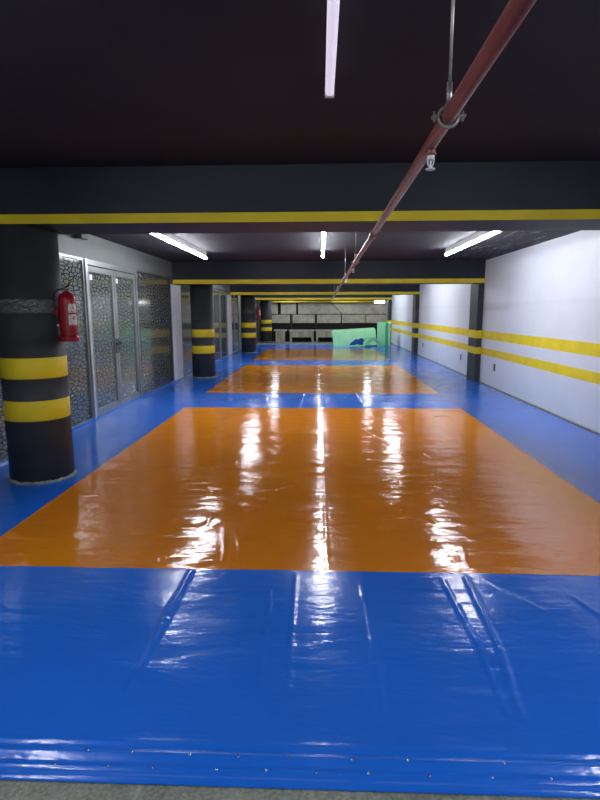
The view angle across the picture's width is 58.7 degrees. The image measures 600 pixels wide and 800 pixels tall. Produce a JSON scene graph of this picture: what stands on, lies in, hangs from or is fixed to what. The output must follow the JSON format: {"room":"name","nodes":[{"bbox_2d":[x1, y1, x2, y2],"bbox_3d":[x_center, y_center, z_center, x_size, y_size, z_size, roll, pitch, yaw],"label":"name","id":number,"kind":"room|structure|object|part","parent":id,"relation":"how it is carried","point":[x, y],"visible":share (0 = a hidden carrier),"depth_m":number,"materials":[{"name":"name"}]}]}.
{"room":"underground parking garage","nodes":[
{"label":"underground parking garage","id":0,"kind":"room"},
{"bbox_2d":[58,234,259,349],"bbox_3d":[-2.994,-2.080,13.716,0.200,2.945,33.500,0,9,2],"label":"wall","id":1,"kind":"structure","parent":0,"point":[95,248],"depth_m":9.06,"materials":[{"name":"grey paint"}]},
{"bbox_2d":[0,253,93,462],"bbox_3d":[-3.236,-0.409,5.207,0.073,2.415,5.320,0,9,2],"label":"window","id":2,"kind":"structure","parent":1,"relation":"in","point":[71,267],"depth_m":7.53,"materials":[{"name":"grey glass"}]},
{"bbox_2d":[75,234,88,239],"bbox_3d":[-3.057,-2.287,7.410,0.140,0.095,0.232,0,9,2],"label":"security camera","id":3,"kind":"object","parent":1,"relation":"attached to","point":[78,236],"visible":0.78,"depth_m":7.37,"materials":[{"name":"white plastic"}]},
{"bbox_2d":[83,258,142,418],"bbox_3d":[-3.066,-1.023,8.933,0.131,2.415,2.200,0,9,2],"label":"door","id":4,"kind":"structure","parent":1,"relation":"in","point":[111,293],"depth_m":8.76,"materials":[{"name":"grey glass"}]},
{"bbox_3d":[-3.115,-0.937,8.430,0.016,2.060,0.845,0,9,2],"label":"pane","id":5,"kind":"part","parent":4,"relation":"part of","materials":[{"name":"glass"}]},
{"bbox_3d":[-3.077,-1.104,9.440,0.016,2.060,0.845,0,9,2],"label":"pane","id":6,"kind":"part","parent":4,"relation":"part of","materials":[{"name":"glass"}]},
{"bbox_2d":[136,270,173,394],"bbox_3d":[-3.013,-1.386,11.133,0.070,2.415,2.220,0,9,2],"label":"window","id":7,"kind":"structure","parent":1,"relation":"in","point":[154,298],"depth_m":11.04,"materials":[{"name":"glass"}]},
{"bbox_2d":[170,278,183,380],"bbox_3d":[-2.950,-1.641,12.681,0.079,2.415,0.880,0,9,2],"label":"door","id":8,"kind":"structure","parent":1,"relation":"in","point":[175,294],"depth_m":12.59,"materials":[{"name":"white paint"}]},
{"bbox_3d":[-2.956,-1.641,12.681,0.067,2.415,0.880,0,9,2],"label":"frame","id":9,"kind":"part","parent":8,"relation":"part of","materials":[{"name":"grey metal"}]},
{"bbox_2d":[180,285,192,375],"bbox_3d":[-2.911,-1.828,13.815,0.070,2.415,1.380,0,9,2],"label":"window","id":10,"kind":"structure","parent":1,"relation":"in","point":[184,289],"depth_m":13.66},
{"bbox_2d":[213,289,227,360],"bbox_3d":[-2.787,-2.337,17.053,0.073,2.365,5.140,0,9,2],"label":"window","id":11,"kind":"structure","parent":1,"relation":"in","point":[220,297],"depth_m":18.31,"materials":[{"name":"grey glass"}]},
{"bbox_2d":[225,291,231,354],"bbox_3d":[-2.671,-2.854,20.036,0.079,2.415,0.880,0,9,2],"label":"door","id":12,"kind":"structure","parent":1,"relation":"in","point":[229,317],"depth_m":19.94,"materials":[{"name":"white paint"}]},
{"bbox_2d":[231,295,239,352],"bbox_3d":[-2.623,-3.080,21.407,0.073,2.415,1.860,0,9,2],"label":"window","id":13,"kind":"structure","parent":1,"relation":"in","point":[234,298],"depth_m":21.45,"materials":[{"name":"grey glass"}]},
{"bbox_2d":[0,0,599,167],"bbox_3d":[0.190,-1.504,0.911,7.520,0.230,8.300,0,9,2],"label":"ceiling","id":14,"kind":"structure","parent":0,"point":[84,83],"depth_m":2.85,"materials":[{"name":"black paint"}]},
{"bbox_2d":[0,161,599,233],"bbox_3d":[0.336,-1.792,4.789,7.112,0.461,0.628,0,9,2],"label":"ceiling beam","id":15,"kind":"structure","parent":14,"relation":"attached to","point":[532,195],"depth_m":4.51,"materials":[{"name":"black paint"}]},
{"bbox_2d":[325,0,339,97],"bbox_3d":[0.096,-1.389,1.205,0.050,0.090,3.335,0,9,2],"label":"lamp","id":16,"kind":"object","parent":14,"relation":"attached to","point":[332,5],"visible":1,"depth_m":2.29,"materials":[{"name":"white plastic"}]},
{"bbox_2d":[0,341,599,799],"bbox_3d":[0.670,-0.530,13.934,7.520,0.200,33.700,0,9,2],"label":"floor","id":17,"kind":"structure","parent":0,"point":[9,789],"depth_m":1.85,"materials":[{"name":"grey concrete"}]},
{"bbox_2d":[261,300,271,342],"bbox_3d":[-1.833,-4.511,28.941,0.649,2.785,0.660,0,9,2],"label":"round column","id":18,"kind":"structure","parent":17,"relation":"on","point":[266,305],"depth_m":28.75,"materials":[{"name":"black paint"}]},
{"bbox_2d":[274,329,286,341],"bbox_3d":[-1.085,-3.569,29.656,0.720,0.690,0.540,0,9,2],"label":"wooden pedestal","id":19,"kind":"object","parent":17,"relation":"on","point":[280,333],"visible":0.98,"depth_m":29.45,"materials":[{"name":"grey wood"}]},
{"bbox_2d":[0,345,599,797],"bbox_3d":[0.666,-0.706,14.165,7.063,0.065,24.988,0,9,2],"label":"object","id":20,"kind":"structure","parent":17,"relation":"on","point":[314,567],"depth_m":3.12,"materials":[{"name":"blue plastic"}]},
{"bbox_2d":[0,225,77,484],"bbox_3d":[-2.558,-0.391,5.135,0.640,2.402,0.643,0,9,2],"label":"round column","id":21,"kind":"structure","parent":20,"relation":"on","point":[33,359],"depth_m":4.91,"materials":[{"name":"black paint"}]},
{"bbox_2d":[5,281,79,341],"bbox_3d":[-2.477,-0.819,4.946,0.779,0.553,0.376,0,9,2],"label":"fire extinguisher","id":22,"kind":"object","parent":21,"relation":"attached to","point":[65,313],"visible":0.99,"depth_m":4.95,"materials":[{"name":"red paint"}]},
{"bbox_2d":[190,285,215,377],"bbox_3d":[-2.411,-1.917,13.210,0.625,2.785,0.628,0,9,2],"label":"round column","id":23,"kind":"structure","parent":20,"relation":"on","point":[201,296],"depth_m":13.02,"materials":[{"name":"black paint"}]},
{"bbox_2d":[240,295,256,352],"bbox_3d":[-2.062,-3.252,21.309,0.659,2.785,0.658,0,9,2],"label":"round column","id":24,"kind":"structure","parent":20,"relation":"on","point":[248,302],"depth_m":21.11,"materials":[{"name":"black paint"}]},
{"bbox_2d":[256,305,260,318],"bbox_3d":[-1.968,-3.486,21.150,0.808,0.553,0.384,0,9,2],"label":"fire extinguisher","id":25,"kind":"object","parent":24,"relation":"attached to","point":[258,311],"visible":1,"depth_m":21.17,"materials":[{"name":"red paint"}]},
{"bbox_3d":[0.258,0.602,6.180,4.670,0.012,5.768,0,9,2],"label":"orange panel","id":26,"kind":"part","parent":20,"relation":"part of","materials":[{"name":"plastic"}]},
{"bbox_3d":[0.808,-1.794,20.712,4.670,0.010,5.474,0,9,2],"label":"orange panel","id":27,"kind":"part","parent":20,"relation":"part of","materials":[{"name":"plastic"}]},
{"bbox_3d":[0.534,-0.602,13.472,4.670,0.014,5.698,0,9,2],"label":"orange panel","id":28,"kind":"part","parent":20,"relation":"part of","materials":[{"name":"plastic"}]},
{"bbox_2d":[350,338,363,345],"bbox_3d":[2.631,-2.668,24.694,0.675,0.396,0.200,0,9,2],"label":"cloth","id":29,"kind":"object","parent":20,"relation":"on","point":[360,341],"visible":0.9,"depth_m":24.60,"materials":[{"name":"blue fabric"}]},
{"bbox_2d":[373,337,381,346],"bbox_3d":[3.576,-2.670,24.567,0.409,0.440,0.260,0,9,2],"label":"foam offcut","id":30,"kind":"object","parent":20,"relation":"on","point":[374,338],"visible":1,"depth_m":24.45,"materials":[{"name":"green"}]},
{"bbox_2d":[377,322,385,345],"bbox_3d":[3.842,-3.080,24.990,0.440,1.134,0.168,0,9,1],"label":"foam mat","id":31,"kind":"object","parent":20,"relation":"on","point":[380,325],"visible":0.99,"depth_m":24.93,"materials":[{"name":"green plastic"}]},
{"bbox_2d":[385,322,387,345],"bbox_3d":[4.064,-3.101,25.122,0.090,1.120,0.620,1,9,9],"label":"foam mat","id":32,"kind":"object","parent":20,"relation":"on","point":[386,322],"visible":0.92,"depth_m":24.82,"materials":[{"name":"green plastic"}]},
{"bbox_2d":[387,322,390,346],"bbox_3d":[4.187,-3.097,25.101,0.120,1.120,0.620,1,11,7],"label":"foam mat","id":33,"kind":"object","parent":20,"relation":"on","point":[389,323],"visible":0.95,"depth_m":24.80,"materials":[{"name":"green plastic"}]},
{"bbox_2d":[289,330,313,341],"bbox_3d":[0.095,-3.560,29.623,1.400,0.680,0.520,0,9,2],"label":"wooden bench","id":34,"kind":"object","parent":17,"relation":"on","point":[295,335],"visible":0.99,"depth_m":29.42,"materials":[{"name":"grey wood"}]},
{"bbox_3d":[0.088,-3.623,29.420,1.200,0.330,0.040,0,9,2],"label":"panel","id":35,"kind":"part","parent":34,"relation":"part of","materials":[{"name":"grey wood"}]},
{"bbox_3d":[0.103,-3.556,29.841,1.300,0.600,0.030,0,9,2],"label":"panel","id":36,"kind":"part","parent":34,"relation":"part of","materials":[{"name":"black"}]},
{"bbox_2d":[315,330,332,341],"bbox_3d":[1.549,-3.554,29.569,1.390,0.680,0.520,0,9,2],"label":"wooden bench","id":37,"kind":"object","parent":17,"relation":"on","point":[321,335],"visible":0.56,"depth_m":29.37,"materials":[{"name":"grey wood"}]},
{"bbox_3d":[1.542,-3.617,29.366,1.190,0.330,0.040,0,9,2],"label":"panel","id":38,"kind":"part","parent":37,"relation":"part of","materials":[{"name":"grey wood"}]},
{"bbox_3d":[1.557,-3.550,29.787,1.290,0.600,0.030,0,9,2],"label":"panel","id":39,"kind":"part","parent":37,"relation":"part of","materials":[{"name":"black"}]},
{"bbox_2d":[332,328,376,346],"bbox_3d":[2.570,-2.944,25.189,2.091,0.931,0.328,-1,9,-5],"label":"foam mat","id":40,"kind":"object","parent":17,"relation":"on","point":[342,337],"visible":0.85,"depth_m":25.16,"materials":[{"name":"green plastic"}]},
{"bbox_2d":[260,302,386,340],"bbox_3d":[1.292,-4.805,30.194,7.520,2.945,0.200,0,9,2],"label":"wall","id":41,"kind":"structure","parent":0,"point":[295,326],"depth_m":30.19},
{"bbox_2d":[272,303,277,313],"bbox_3d":[-1.691,-5.163,30.074,0.858,0.620,0.138,0,9,2],"label":"board","id":42,"kind":"object","parent":41,"relation":"attached to","point":[274,305],"visible":0.44,"depth_m":30.00,"materials":[{"name":"grey concrete"}]},
{"bbox_2d":[272,315,289,322],"bbox_3d":[-1.292,-4.585,30.154,1.448,0.465,0.138,0,9,2],"label":"board","id":43,"kind":"object","parent":41,"relation":"attached to","point":[275,318],"visible":0.56,"depth_m":30.08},
{"bbox_2d":[281,303,295,313],"bbox_3d":[-0.647,-5.159,30.035,0.858,0.620,0.138,0,9,2],"label":"board","id":44,"kind":"object","parent":41,"relation":"attached to","point":[286,308],"visible":1,"depth_m":29.97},
{"bbox_2d":[293,315,314,322],"bbox_3d":[0.206,-4.579,30.099,1.241,0.465,0.138,0,9,2],"label":"board","id":45,"kind":"object","parent":41,"relation":"attached to","point":[296,318],"visible":1,"depth_m":30.03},
{"bbox_2d":[317,315,340,322],"bbox_3d":[1.627,-4.573,30.046,1.334,0.465,0.138,0,9,2],"label":"board","id":46,"kind":"object","parent":41,"relation":"attached to","point":[320,318],"visible":1,"depth_m":29.98,"materials":[{"name":"grey concrete"}]},
{"bbox_2d":[298,303,385,313],"bbox_3d":[2.359,-5.147,29.924,4.931,0.620,0.138,0,9,2],"label":"board","id":47,"kind":"object","parent":41,"relation":"attached to","point":[303,308],"visible":1,"depth_m":29.86,"materials":[{"name":"grey concrete"}]},
{"bbox_2d":[342,315,365,322],"bbox_3d":[3.017,-4.567,29.994,1.324,0.465,0.138,0,9,2],"label":"board","id":48,"kind":"object","parent":41,"relation":"attached to","point":[345,318],"visible":1,"depth_m":29.93,"materials":[{"name":"grey concrete"}]},
{"bbox_2d":[366,315,385,322],"bbox_3d":[4.272,-4.562,29.948,1.105,0.465,0.138,0,9,2],"label":"board","id":49,"kind":"object","parent":41,"relation":"attached to","point":[369,318],"visible":0.8,"depth_m":29.88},
{"bbox_2d":[90,230,580,261],"bbox_3d":[0.819,-4.204,17.532,7.520,0.310,25.400,0,9,2],"label":"ceiling","id":50,"kind":"structure","parent":0,"point":[387,246],"depth_m":9.34,"materials":[{"name":"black paint"}]},
{"bbox_2d":[152,234,206,258],"bbox_3d":[-1.873,-2.494,8.559,0.050,0.136,3.450,0,9,2],"label":"lamp","id":51,"kind":"object","parent":50,"relation":"attached to","point":[170,238],"visible":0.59,"depth_m":8.43,"materials":[{"name":"white plastic"}]},
{"bbox_2d":[259,300,386,302],"bbox_3d":[1.281,-5.756,29.777,7.112,0.609,0.293,0,9,2],"label":"ceiling beam","id":52,"kind":"structure","parent":50,"relation":"attached to","point":[273,301],"depth_m":29.70,"materials":[{"name":"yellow paint"}]},
{"bbox_2d":[321,232,325,257],"bbox_3d":[0.367,-2.468,8.377,0.050,0.136,3.310,0,9,2],"label":"lamp","id":53,"kind":"object","parent":50,"relation":"attached to","point":[323,233],"visible":0.54,"depth_m":7.97,"materials":[{"name":"white plastic"}]},
{"bbox_2d":[256,295,391,299],"bbox_3d":[1.213,-5.515,27.989,7.112,0.504,0.683,0,9,2],"label":"ceiling beam","id":54,"kind":"structure","parent":50,"relation":"attached to","point":[258,297],"depth_m":27.68,"materials":[{"name":"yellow paint"}]},
{"bbox_2d":[230,284,419,294],"bbox_3d":[0.924,-4.263,20.356,7.112,0.491,0.703,0,9,2],"label":"ceiling beam","id":55,"kind":"structure","parent":50,"relation":"attached to","point":[360,289],"depth_m":20.03,"materials":[{"name":"black paint"}]},
{"bbox_2d":[172,260,485,284],"bbox_3d":[0.622,-2.944,12.373,7.112,0.496,0.508,0,9,2],"label":"ceiling beam","id":56,"kind":"structure","parent":50,"relation":"attached to","point":[443,271],"depth_m":12.13,"materials":[{"name":"black paint"}]},
{"bbox_2d":[330,0,536,300],"bbox_3d":[1.006,-3.178,13.941,0.104,0.712,31.601,0,9,2],"label":"pipe","id":57,"kind":"object","parent":50,"relation":"hanging from","point":[515,12],"visible":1,"depth_m":1.58,"materials":[{"name":"red metal"}]},
{"bbox_2d":[425,148,436,170],"bbox_3d":[0.475,-0.875,1.937,0.039,0.075,0.040,0,9,2],"label":"sprinkler","id":58,"kind":"object","parent":57,"relation":"attached to","point":[430,153],"depth_m":1.93,"materials":[{"name":"silver metal"}]},
{"bbox_3d":[0.462,-1.224,1.606,0.009,0.552,0.009,-4,10,-20],"label":"hanger rod","id":59,"kind":"part","parent":57,"relation":"part of","materials":[{"name":"metal"}]},
{"bbox_2d":[445,231,502,255],"bbox_3d":[2.613,-2.450,8.245,0.050,0.136,3.050,0,9,2],"label":"lamp","id":60,"kind":"object","parent":50,"relation":"attached to","point":[481,235],"visible":0.69,"depth_m":8.15,"materials":[{"name":"white plastic"}]},
{"bbox_2d":[387,300,391,342],"bbox_3d":[4.697,-4.114,28.054,0.149,2.266,0.590,0,9,2],"label":"wall pillar","id":61,"kind":"structure","parent":0,"point":[389,308],"depth_m":27.74,"materials":[{"name":"black paint"}]},
{"bbox_2d":[411,294,419,354],"bbox_3d":[4.418,-2.871,20.435,0.129,2.292,0.640,0,9,2],"label":"wall pillar","id":62,"kind":"structure","parent":0,"point":[415,317],"depth_m":20.23,"materials":[{"name":"black paint"}]},
{"bbox_2d":[466,283,484,381],"bbox_3d":[4.120,-1.568,12.547,0.129,2.287,0.640,0,9,2],"label":"wall pillar","id":63,"kind":"structure","parent":0,"point":[477,290],"depth_m":12.37,"materials":[{"name":"black paint"}]},
{"bbox_2d":[386,230,599,432],"bbox_3d":[4.325,-2.066,13.543,0.200,2.945,33.700,0,9,2],"label":"wall","id":64,"kind":"structure","parent":0,"point":[541,323],"depth_m":9.28,"materials":[{"name":"white paint"}]},
{"bbox_2d":[390,343,599,435],"bbox_3d":[4.203,-0.624,13.673,0.036,0.057,33.480,0,9,2],"label":"baseboard","id":65,"kind":"structure","parent":64,"relation":"attached to","point":[540,408],"depth_m":9.35,"materials":[{"name":"paint"}]}
]}

